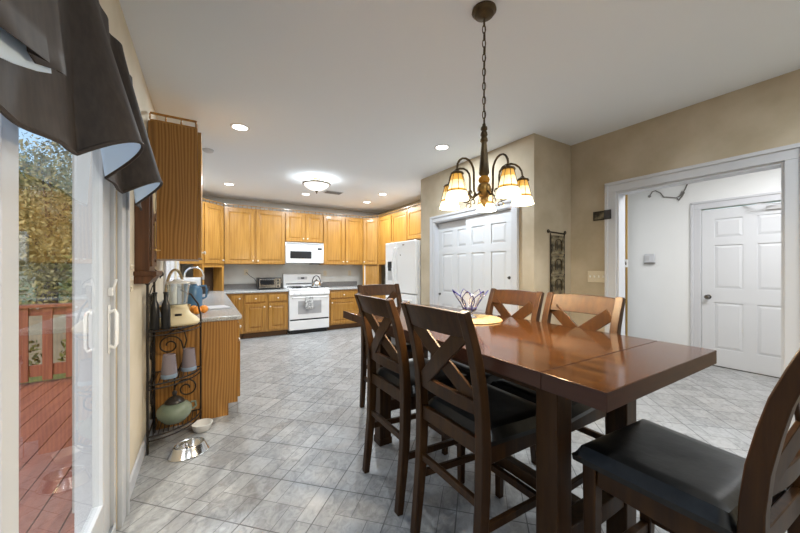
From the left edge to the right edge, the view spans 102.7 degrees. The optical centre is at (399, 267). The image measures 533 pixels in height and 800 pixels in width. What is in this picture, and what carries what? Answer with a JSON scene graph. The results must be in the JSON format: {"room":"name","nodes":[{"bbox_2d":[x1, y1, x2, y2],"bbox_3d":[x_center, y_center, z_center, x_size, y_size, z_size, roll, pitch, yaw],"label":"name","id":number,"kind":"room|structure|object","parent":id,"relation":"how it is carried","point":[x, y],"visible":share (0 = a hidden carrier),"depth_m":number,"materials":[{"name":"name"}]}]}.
{"room":"eat-in kitchen","nodes":[
{"label":"eat-in kitchen","id":0,"kind":"room"},
{"bbox_2d":[99,0,181,528],"bbox_3d":[-1.784,0.020,2.058,0.150,2.800,9.170,0,0,-31],"label":"wall","id":1,"kind":"structure","parent":0,"point":[118,28],"depth_m":2.10,"materials":[{"name":"beige paint"}]},
{"bbox_2d":[0,113,118,532],"bbox_3d":[-0.968,0.256,0.726,0.167,2.132,2.005,0,0,-31],"label":"door","id":2,"kind":"structure","parent":1,"relation":"in","point":[96,315],"depth_m":1.48,"materials":[{"name":"grey plastic"}]},
{"bbox_2d":[0,0,162,209],"bbox_3d":[-0.856,-0.628,0.873,0.202,0.826,2.220,0,0,-31],"label":"valance","id":3,"kind":"object","parent":1,"relation":"attached to","point":[65,80],"visible":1,"depth_m":0.91,"materials":[{"name":"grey fabric"}]},
{"bbox_2d":[117,191,129,527],"bbox_3d":[-0.904,0.210,0.780,0.032,2.220,2.210,0,0,-31],"label":"trim","id":4,"kind":"structure","parent":1,"relation":"attached to","point":[123,200],"depth_m":1.65,"materials":[{"name":"grey plastic"}]},
{"bbox_2d":[130,264,133,291],"bbox_3d":[-1.587,0.058,1.891,0.018,0.164,0.083,0,0,-28],"label":"plate","id":5,"kind":"object","parent":1,"relation":"attached to","point":[131,265],"visible":0.91,"depth_m":1.89,"materials":[{"name":"beige"}]},
{"bbox_2d":[130,420,151,497],"bbox_3d":[-0.696,1.270,0.420,0.015,0.100,5.040,0,0,-31],"label":"baseboard","id":6,"kind":"structure","parent":1,"relation":"attached to","point":[138,462],"depth_m":2.04,"materials":[{"name":"grey paint"}]},
{"bbox_2d":[133,191,161,283],"bbox_3d":[-1.677,-0.315,2.141,0.120,0.829,0.320,0,0,-31],"label":"wall clock","id":7,"kind":"object","parent":1,"relation":"attached to","point":[145,220],"visible":0.71,"depth_m":2.03,"materials":[{"name":"brown wood"}]},
{"bbox_2d":[149,269,163,294],"bbox_3d":[-1.837,0.155,2.395,0.114,0.430,0.066,0,0,-31],"label":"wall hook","id":8,"kind":"object","parent":1,"relation":"attached to","point":[155,269],"visible":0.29,"depth_m":2.40,"materials":[{"name":"black metal"}]},
{"bbox_2d":[167,261,173,280],"bbox_3d":[-3.006,-0.330,4.142,0.140,1.100,1.700,0,0,-31],"label":"window","id":9,"kind":"structure","parent":1,"relation":"in","point":[170,264],"depth_m":4.74,"materials":[{"name":"white glass"}]},
{"bbox_2d":[163,261,178,291],"bbox_3d":[-2.963,-0.340,4.168,0.020,1.240,1.860,0,0,-31],"label":"trim","id":10,"kind":"structure","parent":1,"relation":"attached to","point":[164,262],"depth_m":3.38,"materials":[{"name":"grey paint"}]},
{"bbox_2d":[148,112,205,260],"bbox_3d":[-1.983,-0.634,2.905,0.378,1.128,0.860,0,0,-31],"label":"upper cabinet","id":11,"kind":"object","parent":1,"relation":"attached to","point":[176,148],"visible":0.98,"depth_m":2.54,"materials":[{"name":"brown wood"}]},
{"bbox_2d":[182,196,378,289],"bbox_3d":[-2.306,0.020,7.056,4.435,2.800,0.120,0,0,-31],"label":"wall","id":12,"kind":"structure","parent":0,"point":[233,273],"depth_m":6.89,"materials":[{"name":"beige paint"}]},
{"bbox_2d":[179,198,223,263],"bbox_3d":[-3.586,-0.641,5.828,0.674,1.143,0.655,0,0,-31],"label":"upper cabinet","id":13,"kind":"object","parent":12,"relation":"attached to","point":[212,214],"visible":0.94,"depth_m":5.72,"materials":[{"name":"brown wood"}]},
{"bbox_2d":[224,283,281,289],"bbox_3d":[-2.987,0.375,6.561,1.088,0.110,0.019,0,0,-31],"label":"backsplash","id":14,"kind":"structure","parent":12,"relation":"attached to","point":[226,286],"depth_m":6.41,"materials":[{"name":"laminate"}]},
{"bbox_2d":[224,203,284,264],"bbox_3d":[-2.901,-0.641,6.406,1.109,1.143,0.376,0,0,-31],"label":"upper cabinet","id":15,"kind":"object","parent":12,"relation":"attached to","point":[251,236],"visible":0.99,"depth_m":6.28,"materials":[{"name":"brown wood"}]},
{"bbox_2d":[285,209,322,242],"bbox_3d":[-2.090,-0.879,6.897,0.804,0.668,0.376,0,0,-31],"label":"upper cabinet","id":16,"kind":"object","parent":12,"relation":"attached to","point":[300,227],"visible":0.99,"depth_m":6.76,"materials":[{"name":"brown wood"}]},
{"bbox_2d":[285,242,323,263],"bbox_3d":[-2.075,-0.305,6.863,0.790,0.450,0.439,0,0,-31],"label":"microwave","id":17,"kind":"object","parent":16,"relation":"attached to","point":[308,253],"visible":0.98,"depth_m":6.70,"materials":[{"name":"white plastic"}]},
{"bbox_2d":[321,281,356,286],"bbox_3d":[-1.428,0.375,7.505,0.908,0.110,0.019,0,0,-31],"label":"backsplash","id":18,"kind":"structure","parent":12,"relation":"attached to","point":[346,283],"depth_m":7.50,"materials":[{"name":"laminate"}]},
{"bbox_2d":[319,213,362,264],"bbox_3d":[-1.346,-0.641,7.348,0.954,1.143,0.376,0,0,-31],"label":"upper cabinet","id":19,"kind":"object","parent":12,"relation":"attached to","point":[342,243],"visible":0.98,"depth_m":7.20,"materials":[{"name":"brown wood"}]},
{"bbox_2d":[362,215,378,264],"bbox_3d":[-0.632,-0.641,7.643,0.592,1.143,0.610,0,0,-31],"label":"upper cabinet","id":20,"kind":"object","parent":12,"relation":"attached to","point":[370,225],"visible":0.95,"depth_m":7.40,"materials":[{"name":"brown wood"}]},
{"bbox_2d":[379,200,420,283],"bbox_3d":[0.337,-0.030,6.798,0.180,2.700,3.060,0,0,-31],"label":"wall","id":21,"kind":"structure","parent":0,"point":[419,201],"depth_m":7.55,"materials":[{"name":"beige paint"}]},
{"bbox_2d":[378,207,408,264],"bbox_3d":[-0.056,-0.641,6.905,0.371,1.143,1.254,0,0,-31],"label":"upper cabinet","id":22,"kind":"object","parent":21,"relation":"attached to","point":[392,228],"visible":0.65,"depth_m":6.85,"materials":[{"name":"brown wood"}]},
{"bbox_2d":[407,203,420,239],"bbox_3d":[0.574,-0.881,5.866,0.371,0.663,1.194,0,0,-31],"label":"upper cabinet","id":23,"kind":"object","parent":21,"relation":"attached to","point":[413,214],"visible":0.23,"depth_m":6.09,"materials":[{"name":"brown wood"}]},
{"bbox_2d":[116,327,786,532],"bbox_3d":[0.940,1.380,3.708,6.450,0.120,9.170,0,0,-31],"label":"floor","id":24,"kind":"structure","parent":0,"point":[286,456],"depth_m":2.25,"materials":[{"name":"tile"}]},
{"bbox_2d":[145,282,201,454],"bbox_3d":[-1.744,0.676,2.489,0.338,1.288,0.377,0,0,-31],"label":"rack","id":25,"kind":"object","parent":24,"relation":"on","point":[151,352],"visible":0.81,"depth_m":2.44,"materials":[{"name":"black metal"}]},
{"bbox_2d":[150,292,159,330],"bbox_3d":[-1.778,0.312,2.320,0.058,0.273,0.057,0,0,-31],"label":"bottle","id":26,"kind":"object","parent":25,"relation":"on","point":[154,307],"visible":1,"depth_m":2.30,"materials":[{"name":"black glass"}]},
{"bbox_2d":[161,292,170,328],"bbox_3d":[-1.729,0.312,2.363,0.058,0.273,0.057,0,0,-31],"label":"bottle","id":27,"kind":"object","parent":25,"relation":"on","point":[165,308],"visible":1,"depth_m":2.35,"materials":[{"name":"black glass"}]},
{"bbox_2d":[161,353,177,379],"bbox_3d":[-1.749,0.741,2.425,0.106,0.175,0.105,0,0,-31],"label":"tumbler","id":28,"kind":"object","parent":25,"relation":"on","point":[169,364],"visible":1,"depth_m":2.39,"materials":[{"name":"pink ceramic"}]},
{"bbox_2d":[148,409,200,441],"bbox_3d":[-1.740,1.215,2.492,0.327,0.040,0.357,0,0,-31],"label":"shelf","id":29,"kind":"object","parent":25,"relation":"attached to","point":[154,423],"depth_m":2.42,"materials":[{"name":"black metal"}]},
{"bbox_2d":[148,321,201,336],"bbox_3d":[-1.740,0.470,2.492,0.327,0.040,0.357,0,0,-31],"label":"shelf","id":30,"kind":"object","parent":25,"relation":"attached to","point":[200,322],"depth_m":2.39,"materials":[{"name":"black metal"}]},
{"bbox_2d":[149,366,200,390],"bbox_3d":[-1.740,0.850,2.492,0.327,0.040,0.357,0,0,-31],"label":"shelf","id":31,"kind":"object","parent":25,"relation":"attached to","point":[153,376],"depth_m":2.43,"materials":[{"name":"black metal"}]},
{"bbox_2d":[156,390,196,424],"bbox_3d":[-1.754,1.073,2.491,0.236,0.240,0.236,0,0,3],"label":"lidded jar","id":32,"kind":"object","parent":25,"relation":"on","point":[176,408],"visible":1,"depth_m":2.43,"materials":[{"name":"green ceramic"}]},
{"bbox_2d":[160,279,199,326],"bbox_3d":[-1.767,0.269,2.551,0.289,0.359,0.233,0,0,-35],"label":"blender","id":33,"kind":"object","parent":25,"relation":"on","point":[177,289],"visible":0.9,"depth_m":2.50,"materials":[{"name":"beige plastic"}]},
{"bbox_2d":[166,283,189,304],"bbox_3d":[-1.767,0.218,2.551,0.156,0.189,0.156,0,0,-35],"label":"jar","id":34,"kind":"object","parent":33,"relation":"on","point":[178,293],"depth_m":2.50,"materials":[{"name":"silver metal"}]},
{"bbox_2d":[181,347,196,371],"bbox_3d":[-1.716,0.741,2.602,0.105,0.175,0.106,0,0,30],"label":"tumbler","id":35,"kind":"object","parent":25,"relation":"on","point":[188,364],"visible":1,"depth_m":2.57,"materials":[{"name":"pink ceramic"}]},
{"bbox_2d":[167,437,209,461],"bbox_3d":[-1.507,1.286,2.285,0.200,0.066,0.256,0,0,44],"label":"pet bowl","id":36,"kind":"object","parent":24,"relation":"on","point":[190,448],"visible":1,"depth_m":2.25,"materials":[{"name":"silver metal"}]},
{"bbox_2d":[156,320,240,429],"bbox_3d":[-1.950,0.895,3.163,0.661,0.850,0.918,0,0,-31],"label":"base cabinet","id":37,"kind":"object","parent":24,"relation":"on","point":[220,339],"visible":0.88,"depth_m":2.79,"materials":[{"name":"brown wood"}]},
{"bbox_2d":[160,288,288,321],"bbox_3d":[-2.265,0.450,4.710,1.772,0.040,3.934,0,0,-31],"label":"countertop","id":38,"kind":"structure","parent":37,"relation":"on","point":[213,298],"depth_m":3.88,"materials":[{"name":"stone"}]},
{"bbox_2d":[159,269,190,312],"bbox_3d":[-1.993,0.217,2.838,0.234,0.426,0.246,0,0,4],"label":"wicker basket","id":39,"kind":"object","parent":38,"relation":"on","point":[172,270],"visible":0.32,"depth_m":2.78,"materials":[{"name":"wicker"}]},
{"bbox_2d":[177,276,202,287],"bbox_3d":[-2.472,0.266,3.764,0.251,0.329,0.318,0,0,-31],"label":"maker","id":40,"kind":"object","parent":38,"relation":"on","point":[198,280],"visible":0.24,"depth_m":3.71,"materials":[{"name":"white plastic"}]},
{"bbox_2d":[184,266,203,279],"bbox_3d":[-2.619,0.205,4.056,0.238,0.450,0.104,0,0,-31],"label":"faucet","id":41,"kind":"object","parent":38,"relation":"on","point":[200,269],"visible":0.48,"depth_m":4.08,"materials":[{"name":"silver metal"}]},
{"bbox_2d":[192,306,200,313],"bbox_3d":[-1.888,0.391,2.972,0.076,0.078,0.076,0,0,-31],"label":"orange","id":42,"kind":"object","parent":38,"relation":"on","point":[195,310],"visible":0.87,"depth_m":2.94,"materials":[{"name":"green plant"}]},
{"bbox_2d":[187,281,207,306],"bbox_3d":[-2.184,0.287,3.404,0.188,0.286,0.163,0,0,5],"label":"water jug","id":43,"kind":"object","parent":38,"relation":"on","point":[195,290],"visible":0.74,"depth_m":3.37,"materials":[{"name":"blue ceramic"}]},
{"bbox_2d":[200,305,207,312],"bbox_3d":[-1.882,0.391,3.069,0.076,0.078,0.076,0,0,2],"label":"orange","id":44,"kind":"object","parent":38,"relation":"on","point":[204,308],"visible":0.95,"depth_m":3.05,"materials":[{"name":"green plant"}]},
{"bbox_2d":[202,286,209,293],"bbox_3d":[-3.281,0.370,5.378,0.140,0.120,0.140,0,0,-31],"label":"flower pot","id":45,"kind":"object","parent":38,"relation":"on","point":[203,288],"visible":0.52,"depth_m":5.33,"materials":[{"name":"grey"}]},
{"bbox_2d":[193,264,223,290],"bbox_3d":[-3.465,0.180,5.801,0.210,0.496,0.477,0,0,14],"label":"appliance garage","id":46,"kind":"object","parent":38,"relation":"on","point":[213,273],"visible":0.82,"depth_m":5.97,"materials":[{"name":"brown wood"}]},
{"bbox_2d":[208,305,230,309],"bbox_3d":[-1.959,0.422,3.432,0.204,0.014,0.280,0,0,-43],"label":"paper stack","id":47,"kind":"object","parent":38,"relation":"on","point":[215,307],"visible":0.79,"depth_m":3.36,"materials":[{"name":"white paper"}]},
{"bbox_2d":[256,277,280,289],"bbox_3d":[-2.650,0.312,6.470,0.430,0.235,0.327,0,0,-31],"label":"toaster oven","id":48,"kind":"object","parent":38,"relation":"on","point":[266,282],"visible":0.95,"depth_m":6.36,"materials":[{"name":"silver metal"}]},
{"bbox_2d":[191,418,212,432],"bbox_3d":[-1.614,1.291,2.611,0.154,0.058,0.154,0,0,-31],"label":"ceramic bowl","id":49,"kind":"object","parent":24,"relation":"on","point":[202,425],"visible":0.94,"depth_m":2.62,"materials":[{"name":"white ceramic"}]},
{"bbox_2d":[226,294,242,338],"bbox_3d":[-3.167,0.895,6.055,0.305,0.850,0.651,0,0,-31],"label":"base cabinet","id":50,"kind":"object","parent":24,"relation":"on","point":[236,299],"visible":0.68,"depth_m":5.85,"materials":[{"name":"brown wood"}]},
{"bbox_2d":[242,292,287,338],"bbox_3d":[-2.690,0.895,6.343,0.800,0.850,0.651,0,0,-31],"label":"base cabinet","id":51,"kind":"object","parent":24,"relation":"on","point":[264,314],"visible":0.99,"depth_m":6.10,"materials":[{"name":"brown wood"}]},
{"bbox_2d":[282,274,329,333],"bbox_3d":[-1.982,0.723,6.748,0.810,1.195,0.723,0,0,-31],"label":"stove","id":52,"kind":"object","parent":24,"relation":"on","point":[301,319],"visible":0.91,"depth_m":6.54,"materials":[{"name":"white metal"}]},
{"bbox_2d":[283,287,328,290],"bbox_3d":[-1.995,0.433,6.769,0.810,0.037,0.672,0,0,-31],"label":"cooktop","id":53,"kind":"object","parent":52,"relation":"in","point":[288,288],"depth_m":6.50,"materials":[{"name":"white metal"}]},
{"bbox_2d":[305,296,312,308],"bbox_3d":[-1.825,0.696,6.431,0.151,0.249,0.049,0,0,-31],"label":"dish towel","id":54,"kind":"object","parent":52,"relation":"hanging from","point":[309,299],"visible":1,"depth_m":6.42,"materials":[{"name":"white fabric"}]},
{"bbox_2d":[311,275,322,286],"bbox_3d":[-1.757,0.271,6.745,0.218,0.235,0.218,0,0,14],"label":"kettle","id":55,"kind":"object","parent":52,"relation":"on","point":[315,283],"visible":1,"depth_m":6.69,"materials":[{"name":"silver metal"}]},
{"bbox_2d":[327,289,360,329],"bbox_3d":[-1.240,0.895,7.221,0.930,0.850,0.651,0,0,-31],"label":"base cabinet","id":56,"kind":"object","parent":24,"relation":"on","point":[340,301],"visible":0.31,"depth_m":6.88,"materials":[{"name":"brown wood"}]},
{"bbox_2d":[372,295,385,298],"bbox_3d":[-0.149,0.895,6.813,0.616,0.850,1.280,0,0,-31],"label":"base cabinet","id":57,"kind":"object","parent":24,"relation":"on","point":[377,296],"visible":0.02,"depth_m":6.69,"materials":[{"name":"brown wood"}]},
{"bbox_2d":[327,286,356,289],"bbox_3d":[-0.684,0.450,6.851,1.503,0.040,1.909,0,0,-31],"label":"countertop","id":58,"kind":"structure","parent":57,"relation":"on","point":[334,287],"depth_m":7.06,"materials":[{"name":"laminate"}]},
{"bbox_2d":[363,265,381,284],"bbox_3d":[-0.655,0.180,7.522,0.396,0.496,0.206,0,0,16],"label":"appliance garage","id":59,"kind":"object","parent":58,"relation":"on","point":[372,274],"visible":0.86,"depth_m":7.44,"materials":[{"name":"brown wood"}]},
{"bbox_2d":[357,284,427,407],"bbox_3d":[-0.077,0.741,2.974,0.490,1.161,0.593,0,0,-31],"label":"dining chair","id":60,"kind":"object","parent":24,"relation":"on","point":[393,290],"visible":0.2,"depth_m":3.03,"materials":[{"name":"brown wood"}]},
{"bbox_2d":[386,240,420,306],"bbox_3d":[0.298,0.435,5.652,0.875,1.770,1.000,0,0,-31],"label":"fridge","id":61,"kind":"object","parent":24,"relation":"on","point":[404,270],"visible":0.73,"depth_m":5.27,"materials":[{"name":"white metal"}]},
{"bbox_2d":[354,293,471,515],"bbox_3d":[0.062,0.741,2.005,0.593,1.161,0.490,0,0,-31],"label":"dining chair","id":62,"kind":"object","parent":24,"relation":"on","point":[396,378],"visible":0.7,"depth_m":1.85,"materials":[{"name":"brown wood"}]},
{"bbox_2d":[400,301,535,532],"bbox_3d":[0.357,0.741,1.516,0.593,1.161,0.490,0,0,-31],"label":"dining chair","id":63,"kind":"object","parent":24,"relation":"on","point":[495,424],"visible":0.89,"depth_m":1.38,"materials":[{"name":"brown wood"}]},
{"bbox_2d":[441,288,544,464],"bbox_3d":[0.632,0.741,2.236,0.593,1.161,0.490,0,0,-31],"label":"dining chair","id":64,"kind":"object","parent":24,"relation":"on","point":[531,302],"visible":0.23,"depth_m":2.27,"materials":[{"name":"brown wood"}]},
{"bbox_2d":[343,304,716,532],"bbox_3d":[0.441,0.835,1.996,0.901,0.970,2.023,0,0,-31],"label":"dining table","id":65,"kind":"object","parent":24,"relation":"on","point":[606,372],"visible":0.59,"depth_m":1.24,"materials":[{"name":"brown wood"}]},
{"bbox_2d":[472,314,502,323],"bbox_3d":[0.497,0.344,2.171,0.380,0.012,0.380,0,0,-31],"label":"placemat","id":66,"kind":"object","parent":65,"relation":"on","point":[481,319],"visible":0.46,"depth_m":2.10,"materials":[{"name":"wicker"}]},
{"bbox_2d":[452,289,488,318],"bbox_3d":[0.476,0.243,2.176,0.250,0.188,0.245,0,0,-31],"label":"glass bowl","id":67,"kind":"object","parent":66,"relation":"on","point":[469,302],"visible":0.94,"depth_m":2.13,"materials":[{"name":"white"}]},
{"bbox_2d":[489,292,625,498],"bbox_3d":[0.888,0.741,1.812,0.593,1.161,0.490,0,0,-31],"label":"dining chair","id":68,"kind":"object","parent":24,"relation":"on","point":[607,310],"visible":0.27,"depth_m":1.82,"materials":[{"name":"brown wood"}]},
{"bbox_2d":[572,348,799,532],"bbox_3d":[0.997,0.741,1.049,0.490,1.161,0.593,0,0,-28],"label":"dining chair","id":69,"kind":"object","parent":24,"relation":"on","point":[677,482],"visible":1,"depth_m":0.96,"materials":[{"name":"black leather"}]},
{"bbox_2d":[119,0,799,212],"bbox_3d":[0.948,-1.440,3.743,6.600,0.120,9.220,0,0,-31],"label":"ceiling","id":70,"kind":"structure","parent":0,"point":[358,97],"depth_m":2.29,"materials":[{"name":"white paint"}]},
{"bbox_2d":[202,148,213,152],"bbox_3d":[-2.236,-1.365,3.731,0.120,0.029,0.120,0,0,-31],"label":"smoke detector","id":71,"kind":"object","parent":70,"relation":"attached to","point":[206,150],"visible":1,"depth_m":3.70,"materials":[{"name":"grey paint"}]},
{"bbox_2d":[230,123,249,130],"bbox_3d":[-1.566,-1.375,3.132,0.176,0.007,0.176,0,0,-31],"label":"recessed light","id":72,"kind":"object","parent":70,"relation":"in","point":[237,126],"visible":1,"depth_m":3.13,"materials":[{"name":"white ceramic"}]},
{"bbox_2d":[302,178,330,193],"bbox_3d":[-1.290,-1.264,4.948,0.429,0.231,0.422,0,0,-31],"label":"dome light","id":73,"kind":"object","parent":70,"relation":"attached to","point":[316,184],"visible":1,"depth_m":4.84,"materials":[{"name":"white glass"}]},
{"bbox_2d":[323,190,342,194],"bbox_3d":[-1.218,-1.372,5.833,0.320,0.014,0.180,0,0,-31],"label":"ceiling vent","id":74,"kind":"object","parent":70,"relation":"in","point":[326,191],"visible":1,"depth_m":5.80,"materials":[{"name":"grey metal"}]},
{"bbox_2d":[434,144,449,149],"bbox_3d":[0.478,-1.375,3.650,0.176,0.007,0.176,0,0,-31],"label":"recessed light","id":75,"kind":"object","parent":70,"relation":"in","point":[440,146],"visible":1,"depth_m":3.65,"materials":[{"name":"white"}]},
{"bbox_2d":[439,0,533,211],"bbox_3d":[0.469,-0.852,1.710,0.487,1.055,0.506,0,0,0],"label":"chandelier","id":76,"kind":"object","parent":70,"relation":"hanging from","point":[509,186],"visible":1,"depth_m":1.68,"materials":[{"name":"brown metal"}]},
{"bbox_2d":[421,133,570,324],"bbox_3d":[1.290,-0.030,4.405,1.030,2.700,2.020,0,0,-31],"label":"wall","id":77,"kind":"structure","parent":0,"point":[546,162],"depth_m":3.45,"materials":[{"name":"beige paint"}]},
{"bbox_2d":[430,199,518,315],"bbox_3d":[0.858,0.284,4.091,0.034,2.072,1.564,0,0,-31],"label":"trim","id":78,"kind":"structure","parent":77,"relation":"attached to","point":[507,203],"depth_m":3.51,"materials":[{"name":"grey paint"}]},
{"bbox_2d":[439,210,510,314],"bbox_3d":[0.919,0.331,4.122,0.084,1.955,1.402,0,0,-29],"label":"door","id":79,"kind":"structure","parent":77,"relation":"in","point":[475,252],"depth_m":4.01,"materials":[{"name":"white paint"}]},
{"bbox_2d":[547,229,565,293],"bbox_3d":[1.697,-0.057,3.453,0.338,0.704,0.027,0,0,-31],"label":"wall plaque","id":80,"kind":"object","parent":77,"relation":"attached to","point":[557,243],"visible":0.93,"depth_m":3.45,"materials":[{"name":"black metal"}]},
{"bbox_2d":[571,69,799,331],"bbox_3d":[2.961,-0.030,2.021,0.120,2.700,3.990,0,0,-31],"label":"wall","id":81,"kind":"structure","parent":0,"point":[764,115],"depth_m":2.85,"materials":[{"name":"beige paint"}]},
{"bbox_2d":[588,271,604,282],"bbox_3d":[2.067,0.092,3.364,0.018,0.120,0.188,0,0,-31],"label":"switch plate","id":82,"kind":"object","parent":81,"relation":"attached to","point":[593,276],"visible":1,"depth_m":3.37,"materials":[{"name":"beige plastic"}]},
{"bbox_2d":[593,209,610,220],"bbox_3d":[2.086,-0.543,3.303,0.050,0.097,0.190,0,0,-31],"label":"wall sign","id":83,"kind":"object","parent":81,"relation":"attached to","point":[606,214],"visible":1,"depth_m":3.31,"materials":[{"name":"black metal"}]},
{"bbox_2d":[605,143,799,429],"bbox_3d":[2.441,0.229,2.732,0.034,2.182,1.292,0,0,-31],"label":"trim","id":84,"kind":"structure","parent":81,"relation":"attached to","point":[790,154],"depth_m":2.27,"materials":[{"name":"grey paint"}]},
{"bbox_2d":[628,168,780,347],"bbox_3d":[3.648,-0.030,3.261,2.340,2.700,5.400,0,0,-31],"label":"wall","id":85,"kind":"structure","parent":0,"point":[659,292],"depth_m":4.76,"materials":[{"name":"white paint"}]},
{"bbox_2d":[625,195,627,335],"bbox_3d":[3.362,0.085,4.802,0.085,2.450,0.809,0,0,35],"label":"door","id":86,"kind":"structure","parent":85,"relation":"in","point":[626,196],"depth_m":4.46,"materials":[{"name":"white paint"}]},
{"bbox_2d":[644,254,654,263],"bbox_3d":[3.845,-0.138,4.930,0.034,0.155,0.136,0,0,-31],"label":"thermostat","id":87,"kind":"object","parent":85,"relation":"attached to","point":[648,258],"visible":1,"depth_m":4.92,"materials":[{"name":"grey paint"}]},
{"bbox_2d":[648,184,687,200],"bbox_3d":[3.964,-1.103,4.728,0.044,0.264,0.512,0,0,-31],"label":"wiring","id":88,"kind":"object","parent":85,"relation":"attached to","point":[682,192],"visible":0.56,"depth_m":4.64,"materials":[{"name":"grey"}]},
{"bbox_2d":[690,191,780,347],"bbox_3d":[4.396,0.202,4.024,0.030,2.237,1.144,0,0,-31],"label":"trim","id":89,"kind":"structure","parent":85,"relation":"attached to","point":[695,207],"depth_m":4.45,"materials":[{"name":"grey paint"}]},
{"bbox_2d":[702,202,780,378],"bbox_3d":[4.386,0.252,4.019,0.273,2.136,0.920,0,0,-31],"label":"door","id":90,"kind":"structure","parent":85,"relation":"in","point":[741,245],"depth_m":4.08,"materials":[{"name":"white paint"}]},
{"label":"outside","id":91,"kind":"structure","parent":0,"visible":0},
{"bbox_2d":[19,377,73,532],"bbox_3d":[-3.059,1.458,0.398,3.742,0.035,7.850,0,0,-31],"label":"deck","id":92,"kind":"object","parent":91,"point":[45,407],"visible":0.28,"depth_m":2.43,"materials":[{"name":"red wood"}]},
{"bbox_2d":[19,303,71,382],"bbox_3d":[-5.057,0.948,3.630,3.510,0.985,0.150,0,0,-31],"label":"deck railing","id":93,"kind":"object","parent":92,"relation":"on","point":[47,368],"visible":0.25,"depth_m":3.97,"materials":[{"name":"red wood"}]},
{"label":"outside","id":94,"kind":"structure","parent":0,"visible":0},
{"bbox_2d":[19,280,69,383],"bbox_3d":[-21.504,2.145,16.204,100.000,0.150,110.000,0,0,-31],"label":"ground","id":95,"kind":"structure","parent":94,"point":[55,376],"depth_m":20.38,"materials":[{"name":"green plant"}]},
{"bbox_2d":[29,340,41,364],"bbox_3d":[-5.603,1.545,4.478,0.733,1.060,0.700,0,0,-31],"label":"shrub","id":96,"kind":"object","parent":95,"relation":"on","point":[35,356],"visible":0.07,"depth_m":4.79,"materials":[{"name":"green plant"}]},
{"bbox_2d":[19,134,71,304],"bbox_3d":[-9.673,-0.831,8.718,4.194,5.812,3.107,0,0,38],"label":"leafy tree","id":97,"kind":"object","parent":95,"relation":"on","point":[45,248],"visible":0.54,"depth_m":8.28,"materials":[{"name":"green plant"}]},
{"bbox_2d":[19,142,71,258],"bbox_3d":[-17.623,-2.280,15.805,4.956,8.707,5.103,0,0,-28],"label":"leafy tree","id":98,"kind":"object","parent":95,"relation":"on","point":[68,164],"visible":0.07,"depth_m":15.99,"materials":[{"name":"green plant"}]},
{"bbox_2d":[19,127,71,274],"bbox_3d":[-23.887,-3.781,21.051,6.320,11.707,6.714,0,0,-4],"label":"leafy tree","id":99,"kind":"object","parent":95,"relation":"on","point":[29,161],"visible":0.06,"depth_m":21.23,"materials":[{"name":"green plant"}]},
{"bbox_2d":[26,303,65,363],"bbox_3d":[-9.369,1.420,5.818,30.000,1.300,0.060,0,0,-31],"label":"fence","id":100,"kind":"object","parent":95,"relation":"on","point":[35,322],"visible":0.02,"depth_m":6.92,"materials":[{"name":"beige"}]},
{"bbox_2d":[57,339,68,377],"bbox_3d":[-4.912,1.541,5.114,0.780,1.119,0.668,0,0,-31],"label":"shrub","id":101,"kind":"object","parent":95,"relation":"on","point":[61,355],"visible":0.02,"depth_m":4.86,"materials":[{"name":"green plant"}]},
{"bbox_2d":[61,251,71,322],"bbox_3d":[-5.582,0.086,6.264,1.485,3.982,1.752,0,0,-31],"label":"leafy tree","id":102,"kind":"object","parent":95,"relation":"on","point":[69,289],"visible":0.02,"depth_m":5.63,"materials":[{"name":"green plant"}]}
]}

